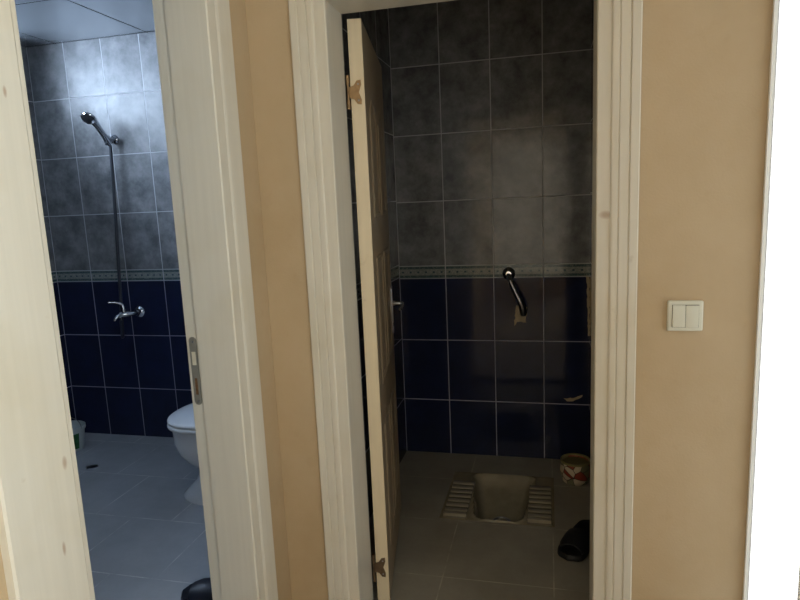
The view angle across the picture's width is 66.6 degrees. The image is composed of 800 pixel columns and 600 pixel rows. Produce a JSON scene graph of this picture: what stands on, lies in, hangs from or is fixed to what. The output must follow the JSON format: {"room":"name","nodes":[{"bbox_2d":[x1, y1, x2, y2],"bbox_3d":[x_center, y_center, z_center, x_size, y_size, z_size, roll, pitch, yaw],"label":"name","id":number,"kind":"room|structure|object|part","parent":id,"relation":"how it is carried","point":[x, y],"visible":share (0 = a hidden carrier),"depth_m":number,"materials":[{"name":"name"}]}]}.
{"room":"hallway","nodes":[
{"label":"hallway","id":0,"kind":"room"},
{"bbox_2d":[21,46,75,420],"bbox_3d":[-2.569,-0.141,2.369,0.200,2.500,2.890,0,9,14],"label":"wall","id":1,"kind":"structure","parent":0,"point":[23,49],"depth_m":3.70,"materials":[{"name":"tile"}]},
{"bbox_2d":[15,0,154,47],"bbox_3d":[-1.561,-1.265,1.931,1.975,0.050,2.890,0,9,14],"label":"ceiling","id":2,"kind":"structure","parent":0,"point":[40,22],"depth_m":3.09,"materials":[{"name":"white paint"}]},
{"bbox_2d":[76,433,209,599],"bbox_3d":[-1.472,1.129,2.373,2.320,0.100,2.990,0,9,14],"label":"floor","id":3,"kind":"structure","parent":0,"point":[146,541],"depth_m":2.78,"materials":[{"name":"tile"}]},
{"bbox_2d":[71,417,85,451],"bbox_3d":[-1.983,0.798,3.630,0.206,0.196,0.202,0,9,14],"label":"bucket","id":4,"kind":"object","parent":3,"relation":"on","point":[78,426],"visible":0.4,"depth_m":3.62,"materials":[{"name":"plastic"}]},
{"bbox_2d":[86,464,97,468],"bbox_3d":[-1.707,0.925,3.376,0.060,0.003,0.060,0,9,14],"label":"floor drain","id":5,"kind":"object","parent":3,"relation":"on","point":[94,465],"visible":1,"depth_m":3.37,"materials":[{"name":"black metal"}]},
{"bbox_2d":[167,403,202,505],"bbox_3d":[-0.714,0.567,2.905,0.788,0.775,0.408,0,9,14],"label":"toilet","id":6,"kind":"object","parent":3,"relation":"on","point":[181,422],"visible":0.2,"depth_m":2.83,"materials":[{"name":"white ceramic"}]},
{"bbox_3d":[-0.867,0.538,2.937,0.472,0.038,0.406,0,9,14],"label":"lid","id":7,"kind":"part","parent":6,"relation":"part of","materials":[{"name":"white plastic"}]},
{"bbox_3d":[-0.867,0.560,2.941,0.474,0.035,0.408,0,9,14],"label":"seat","id":8,"kind":"part","parent":6,"relation":"part of","materials":[{"name":"white plastic"}]},
{"bbox_3d":[-0.751,0.764,2.948,0.694,0.374,0.378,0,9,14],"label":"bowl","id":9,"kind":"part","parent":6,"relation":"part of","materials":[{"name":"white ceramic"}]},
{"bbox_2d":[181,578,212,599],"bbox_3d":[-0.636,1.038,2.181,0.310,0.068,0.113,-1,9,7],"label":"slipper","id":10,"kind":"object","parent":3,"relation":"on","point":[201,589],"visible":0.45,"depth_m":2.16,"materials":[{"name":"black rubber"}]},
{"bbox_2d":[0,0,291,599],"bbox_3d":[-0.898,0.144,0.154,0.145,2.500,3.830,0,9,14],"label":"wall","id":11,"kind":"structure","parent":0,"point":[237,7],"depth_m":1.81,"materials":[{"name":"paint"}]},
{"bbox_2d":[0,0,277,599],"bbox_3d":[-0.596,0.135,1.356,0.163,2.110,0.868,0,9,14],"label":"door frame","id":12,"kind":"structure","parent":11,"relation":"attached to","point":[44,543],"depth_m":1.55,"materials":[{"name":"beige paint"}]},
{"bbox_2d":[189,337,201,404],"bbox_3d":[-0.574,0.200,1.706,0.024,0.197,0.003,0,9,14],"label":"strike plate","id":13,"kind":"object","parent":12,"relation":"attached to","point":[192,341],"visible":1,"depth_m":1.71,"materials":[{"name":"metal"}]},
{"bbox_2d":[26,0,591,458],"bbox_3d":[-0.460,-0.397,3.391,3.817,2.500,0.143,0,9,14],"label":"wall","id":14,"kind":"structure","parent":0,"point":[491,99],"depth_m":3.20,"materials":[{"name":"tile"}]},
{"bbox_2d":[80,112,124,338],"bbox_3d":[-1.676,-0.407,3.524,0.083,1.301,0.187,1,10,23],"label":"shower","id":15,"kind":"object","parent":14,"relation":"attached to","point":[87,117],"visible":0.94,"depth_m":3.51,"materials":[{"name":"silver metal"}]},
{"bbox_3d":[-1.726,-1.002,3.369,0.068,0.044,0.053,0,9,14],"label":"spray plate","id":16,"kind":"part","parent":15,"relation":"part of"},
{"bbox_3d":[-1.678,-0.939,3.429,0.040,0.133,0.105,4,11,34],"label":"handle","id":17,"kind":"part","parent":15,"relation":"part of","materials":[{"name":"silver metal"}]},
{"bbox_2d":[108,301,144,320],"bbox_3d":[-1.622,0.058,3.610,0.061,0.120,0.186,6,12,42],"label":"mixer","id":18,"kind":"object","parent":14,"relation":"attached to","point":[139,311],"visible":1,"depth_m":3.59,"materials":[{"name":"silver metal"}]},
{"bbox_3d":[-1.659,0.042,3.575,0.092,0.074,0.029,-9,11,-36],"label":"lever","id":19,"kind":"part","parent":18,"relation":"part of","materials":[{"name":"silver metal"}]},
{"bbox_2d":[502,267,526,315],"bbox_3d":[0.577,-0.042,3.089,0.068,0.243,0.138,-9,11,-36],"label":"tap","id":20,"kind":"object","parent":14,"relation":"attached to","point":[508,273],"visible":1,"depth_m":3.06,"materials":[{"name":"silver metal"}]},
{"bbox_2d":[341,9,406,517],"bbox_3d":[-0.268,-0.280,2.610,0.208,2.500,1.310,0,9,14],"label":"wall","id":21,"kind":"structure","parent":0,"point":[375,22],"depth_m":2.99,"materials":[{"name":"tile"}]},
{"bbox_2d":[369,451,589,599],"bbox_3d":[0.363,1.032,2.682,0.974,0.165,1.310,0,9,14],"label":"floor","id":22,"kind":"structure","parent":0,"point":[436,558],"depth_m":2.45,"materials":[{"name":"tile"}]},
{"bbox_2d":[439,471,554,526],"bbox_3d":[0.468,0.969,2.849,0.492,0.150,0.470,0,9,14],"label":"toilet","id":23,"kind":"object","parent":22,"relation":"in","point":[483,497],"visible":0.88,"depth_m":2.88,"materials":[{"name":"ceramic"}]},
{"bbox_2d":[558,520,589,561],"bbox_3d":[0.720,0.939,2.433,0.113,0.068,0.310,4,11,33],"label":"slipper","id":24,"kind":"object","parent":22,"relation":"on","point":[574,546],"visible":0.77,"depth_m":2.36,"materials":[{"name":"black rubber"}]},
{"bbox_2d":[560,453,589,485],"bbox_3d":[0.851,0.825,2.950,0.144,0.116,0.144,0,9,14],"label":"pot","id":25,"kind":"object","parent":22,"relation":"on","point":[574,467],"visible":0.98,"depth_m":2.90,"materials":[{"name":"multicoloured plastic"}]},
{"bbox_3d":[0.849,0.784,2.944,0.124,0.003,0.124,0,9,14],"label":"lid","id":26,"kind":"part","parent":25,"relation":"part of","materials":[{"name":"plastic"}]},
{"bbox_2d":[245,0,772,599],"bbox_3d":[0.265,-0.164,1.749,1.362,2.500,0.130,0,9,14],"label":"wall","id":27,"kind":"structure","parent":0,"point":[706,63],"depth_m":1.62,"materials":[{"name":"beige paint"}]},
{"bbox_2d":[288,0,642,599],"bbox_3d":[0.195,0.065,1.795,0.926,2.040,0.150,0,9,14],"label":"door frame","id":28,"kind":"structure","parent":27,"relation":"attached to","point":[316,38],"depth_m":1.73,"materials":[{"name":"beige paint"}]},
{"bbox_2d":[345,18,404,599],"bbox_3d":[-0.053,0.051,2.284,0.103,1.912,0.674,-2,9,5],"label":"door","id":29,"kind":"structure","parent":28,"relation":"attached to","point":[365,92],"depth_m":2.04,"materials":[{"name":"beige wood"}]},
{"bbox_3d":[-0.085,-0.479,2.069,0.004,0.390,0.200,-2,9,4],"label":"panel","id":30,"kind":"part","parent":29,"relation":"part of","materials":[{"name":"beige wood"}]},
{"bbox_3d":[-0.069,-0.522,2.330,0.004,0.390,0.200,-2,9,4],"label":"panel","id":31,"kind":"part","parent":29,"relation":"part of","materials":[{"name":"beige wood"}]},
{"bbox_3d":[-0.062,0.058,2.156,0.004,0.440,0.200,-2,9,4],"label":"panel","id":32,"kind":"part","parent":29,"relation":"part of","materials":[{"name":"beige wood"}]},
{"bbox_3d":[-0.046,0.016,2.417,0.004,0.440,0.200,-2,9,4],"label":"panel","id":33,"kind":"part","parent":29,"relation":"part of","materials":[{"name":"beige wood"}]},
{"bbox_3d":[-0.037,0.640,2.250,0.004,0.460,0.200,-2,9,4],"label":"panel","id":34,"kind":"part","parent":29,"relation":"part of","materials":[{"name":"beige wood"}]},
{"bbox_3d":[-0.033,0.041,2.570,0.006,0.204,0.034,-2,9,4],"label":"handle plate","id":35,"kind":"part","parent":29,"relation":"part of","materials":[{"name":"silver metal"}]},
{"bbox_3d":[-0.021,0.598,2.511,0.004,0.460,0.200,-2,9,4],"label":"panel","id":36,"kind":"part","parent":29,"relation":"part of","materials":[{"name":"beige wood"}]},
{"bbox_3d":[-0.009,0.022,2.509,0.053,0.022,0.133,-2,9,4],"label":"lever","id":37,"kind":"part","parent":29,"relation":"part of","materials":[{"name":"silver metal"}]},
{"bbox_2d":[667,300,703,330],"bbox_3d":[0.745,0.042,1.591,0.087,0.081,0.017,0,9,14],"label":"light switch","id":38,"kind":"object","parent":27,"relation":"attached to","point":[682,315],"visible":1,"depth_m":1.58,"materials":[{"name":"plastic"}]},
{"bbox_2d":[588,0,593,457],"bbox_3d":[0.847,-0.284,2.338,0.140,2.500,1.310,0,9,14],"label":"wall","id":39,"kind":"structure","parent":0,"point":[592,12],"depth_m":2.90,"materials":[{"name":"tile"}]},
{"bbox_3d":[0.478,0.149,-0.247,0.005,2.500,3.700,0,9,14],"label":"wall","id":40,"kind":"structure","parent":0,"visible":0},
{"bbox_2d":[742,0,799,599],"bbox_3d":[0.868,-0.086,1.357,0.011,2.420,0.354,0,9,14],"label":"door frame","id":41,"kind":"structure","parent":40,"relation":"attached to","point":[775,2],"depth_m":1.53,"materials":[{"name":"white paint"}]},
{"bbox_2d":[747,0,799,599],"bbox_3d":[0.872,-0.086,1.355,0.001,2.417,0.347,0,9,14],"label":"window","id":42,"kind":"structure","parent":40,"relation":"in","point":[774,556],"depth_m":1.41,"materials":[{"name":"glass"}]}
]}

